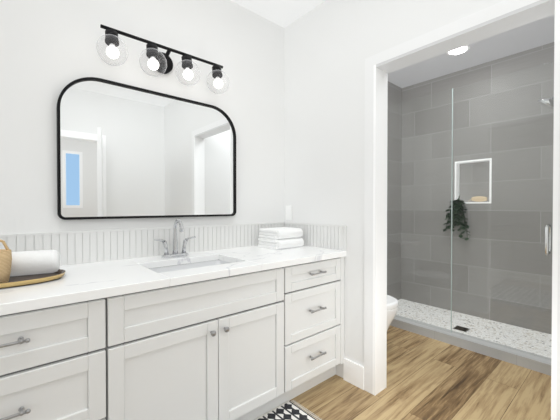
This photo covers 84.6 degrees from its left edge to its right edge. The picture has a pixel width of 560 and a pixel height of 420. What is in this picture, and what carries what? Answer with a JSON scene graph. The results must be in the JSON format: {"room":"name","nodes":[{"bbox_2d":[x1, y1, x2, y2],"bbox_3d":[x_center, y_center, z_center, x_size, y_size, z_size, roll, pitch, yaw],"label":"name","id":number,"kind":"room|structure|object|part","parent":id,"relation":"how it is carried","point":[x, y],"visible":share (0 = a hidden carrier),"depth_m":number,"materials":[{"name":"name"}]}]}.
{"room":"bathroom","nodes":[
{"label":"bathroom","id":0,"kind":"room"},
{"bbox_2d":[0,0,401,299],"bbox_3d":[-0.037,-0.183,2.655,4.390,2.740,0.120,-1,1,-41],"label":"wall","id":1,"kind":"structure","parent":0,"point":[48,52],"depth_m":1.89,"materials":[{"name":"white paint"}]},
{"bbox_2d":[56,77,235,219],"bbox_3d":[-0.742,-0.341,1.940,1.080,0.778,0.030,-1,1,-41],"label":"mirror","id":2,"kind":"object","parent":1,"relation":"attached to","point":[124,151],"visible":0.98,"depth_m":1.85,"materials":[{"name":"black mirror"}]},
{"bbox_2d":[96,24,229,93],"bbox_3d":[-0.674,-0.880,1.863,0.780,0.214,0.226,-1,1,-41],"label":"sconce","id":3,"kind":"object","parent":1,"relation":"attached to","point":[161,62],"visible":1,"depth_m":1.81,"materials":[{"name":"black metal"}]},
{"bbox_2d":[0,222,346,282],"bbox_3d":[-0.548,0.202,1.700,2.116,0.176,0.655,-1,1,-41],"label":"backsplash","id":4,"kind":"structure","parent":1,"relation":"attached to","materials":[{"name":"white tile"}]},
{"bbox_2d":[230,0,554,87],"bbox_3d":[1.857,-1.577,0.233,4.690,0.100,6.240,-1,1,-41],"label":"ceiling","id":5,"kind":"structure","parent":0,"point":[286,13],"depth_m":2.85,"materials":[{"name":"white paint"}]},
{"bbox_2d":[447,45,469,54],"bbox_3d":[1.732,-1.553,2.992,0.196,0.005,0.196,-1,1,-41],"label":"recessed light","id":6,"kind":"object","parent":5,"relation":"in","point":[461,50],"visible":0.73,"depth_m":3.01,"materials":[{"name":"white paint"}]},
{"bbox_2d":[284,0,503,377],"bbox_3d":[1.039,-0.172,1.577,0.120,2.740,2.920,-1,1,-41],"label":"wall","id":7,"kind":"structure","parent":0,"point":[330,46],"depth_m":2.18,"materials":[{"name":"white paint"}]},
{"bbox_2d":[286,206,291,219],"bbox_3d":[0.073,0.023,2.592,0.008,0.120,0.073,-1,1,-41],"label":"outlet","id":8,"kind":"object","parent":7,"relation":"attached to","point":[288,212],"visible":1,"depth_m":2.58,"materials":[{"name":"white plastic"}]},
{"bbox_2d":[343,358,363,389],"bbox_3d":[0.365,1.133,0.659,2.120,0.150,2.159,-1,1,-41],"label":"baseboard","id":9,"kind":"structure","parent":7,"relation":"attached to","point":[353,373],"depth_m":2.10,"materials":[{"name":"white paint"}]},
{"bbox_2d":[364,0,559,419],"bbox_3d":[0.944,0.105,1.690,0.140,2.185,1.020,-1,1,-41],"label":"trim","id":10,"kind":"structure","parent":7,"relation":"attached to","point":[497,18],"depth_m":1.95,"materials":[{"name":"white paint"}]},
{"bbox_2d":[289,299,551,419],"bbox_3d":[1.931,1.248,0.406,4.390,0.126,6.120,-1,1,-41],"label":"floor","id":11,"kind":"structure","parent":0,"point":[428,378],"depth_m":2.11,"materials":[{"name":"brown wood"}]},
{"bbox_2d":[0,255,346,419],"bbox_3d":[-0.542,0.762,1.699,2.116,0.870,0.673,-1,1,-41],"label":"bathroom vanity","id":12,"kind":"object","parent":11,"relation":"on","point":[217,322],"depth_m":1.39,"materials":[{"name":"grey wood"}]},
{"bbox_2d":[0,243,346,310],"bbox_3d":[-0.547,0.308,1.700,2.116,0.037,0.658,-1,1,-41],"label":"countertop","id":13,"kind":"structure","parent":12,"relation":"on","point":[79,280],"depth_m":1.46,"materials":[{"name":"white stone"}]},
{"bbox_2d":[0,239,64,288],"bbox_3d":[-1.210,0.197,1.203,0.603,0.195,0.323,-1,1,-41],"label":"tray","id":14,"kind":"object","parent":13,"relation":"on","point":[21,268],"visible":1,"depth_m":1.30,"materials":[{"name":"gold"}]},
{"bbox_2d":[0,239,12,287],"bbox_3d":[-1.119,0.192,1.185,0.132,0.185,0.132,-1,1,-41],"label":"basket","id":15,"kind":"object","parent":14,"relation":"on","point":[6,257],"depth_m":1.19,"materials":[{"name":"beige wicker"}]},
{"bbox_2d":[152,219,195,258],"bbox_3d":[-0.624,0.171,1.878,0.262,0.233,0.135,-1,1,-41],"label":"faucet","id":16,"kind":"object","parent":13,"relation":"on","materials":[{"name":"silver metal"}]},
{"bbox_2d":[152,259,235,270],"bbox_3d":[-0.483,0.393,1.718,0.512,0.157,0.332,-1,1,-41],"label":"sink","id":17,"kind":"object","parent":13,"relation":"in","point":[187,262],"depth_m":1.86,"materials":[{"name":"white ceramic"}]},
{"bbox_2d":[258,227,303,249],"bbox_3d":[0.010,0.212,2.353,0.270,0.142,0.255,-1,1,-41],"label":"folded towels","id":18,"kind":"object","parent":13,"relation":"on","point":[276,238],"visible":0.98,"depth_m":2.27,"materials":[{"name":"white fabric"}]},
{"bbox_2d":[254,400,321,419],"bbox_3d":[-0.130,1.196,1.268,1.199,0.010,0.737,-1,1,-41],"label":"rug","id":19,"kind":"object","parent":11,"relation":"on","point":[288,410],"visible":1,"depth_m":1.79,"materials":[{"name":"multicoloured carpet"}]},
{"bbox_2d":[387,295,398,329],"bbox_3d":[0.685,0.794,2.726,0.420,0.785,0.722,-1,1,-41],"label":"toilet","id":20,"kind":"object","parent":11,"relation":"on","point":[392,305],"visible":0.1,"depth_m":2.46,"materials":[{"name":"white ceramic"}]},
{"bbox_2d":[390,315,550,375],"bbox_3d":[1.533,1.146,2.776,0.128,0.080,1.780,-1,1,-41],"label":"sill","id":21,"kind":"structure","parent":11,"relation":"on","point":[524,359],"depth_m":2.57,"materials":[{"name":"stone"}]},
{"bbox_2d":[387,62,553,359],"bbox_3d":[1.524,0.009,2.774,0.166,2.187,1.748,-1,1,-41],"label":"glass","id":22,"kind":"object","parent":21,"relation":"on","point":[547,244],"visible":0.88,"depth_m":2.61,"materials":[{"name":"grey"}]},
{"bbox_3d":[1.972,0.216,2.260,0.166,0.222,0.022,-1,1,-41],"label":"handle","id":23,"kind":"part","parent":22,"relation":"part of","materials":[{"name":"silver metal"}]},
{"bbox_2d":[401,42,553,334],"bbox_3d":[2.197,-0.190,3.339,0.120,2.740,2.020,-1,1,-41],"label":"wall","id":24,"kind":"structure","parent":0,"point":[516,64],"depth_m":3.28,"materials":[{"name":"tile"}]},
{"bbox_2d":[443,195,469,239],"bbox_3d":[1.956,0.082,3.407,0.180,0.492,0.279,-1,1,-41],"label":"hanging plant","id":25,"kind":"object","parent":24,"relation":"attached to","point":[458,206],"depth_m":3.40,"materials":[{"name":"green plant"}]},
{"bbox_2d":[454,158,491,203],"bbox_3d":[2.133,-0.308,3.386,0.094,0.475,0.356,-1,1,-41],"label":"trim","id":26,"kind":"structure","parent":24,"relation":"attached to","point":[456,196],"depth_m":3.39,"materials":[{"name":"white tile"}]},
{"bbox_2d":[469,196,486,201],"bbox_3d":[2.157,-0.120,3.363,0.060,0.058,0.177,-1,1,-41],"label":"sponge","id":27,"kind":"object","parent":26,"relation":"in","point":[481,198],"depth_m":3.33,"materials":[{"name":"beige"}]},
{"bbox_3d":[2.054,-0.175,1.956,1.910,2.740,0.120,-1,1,-41],"label":"wall","id":28,"kind":"structure","parent":0,"visible":0},
{"bbox_2d":[536,96,553,108],"bbox_3d":[2.335,-0.928,2.517,0.150,0.170,0.366,-1,1,-41],"label":"shower head","id":29,"kind":"object","parent":28,"relation":"attached to","point":[544,101],"depth_m":2.57}
]}

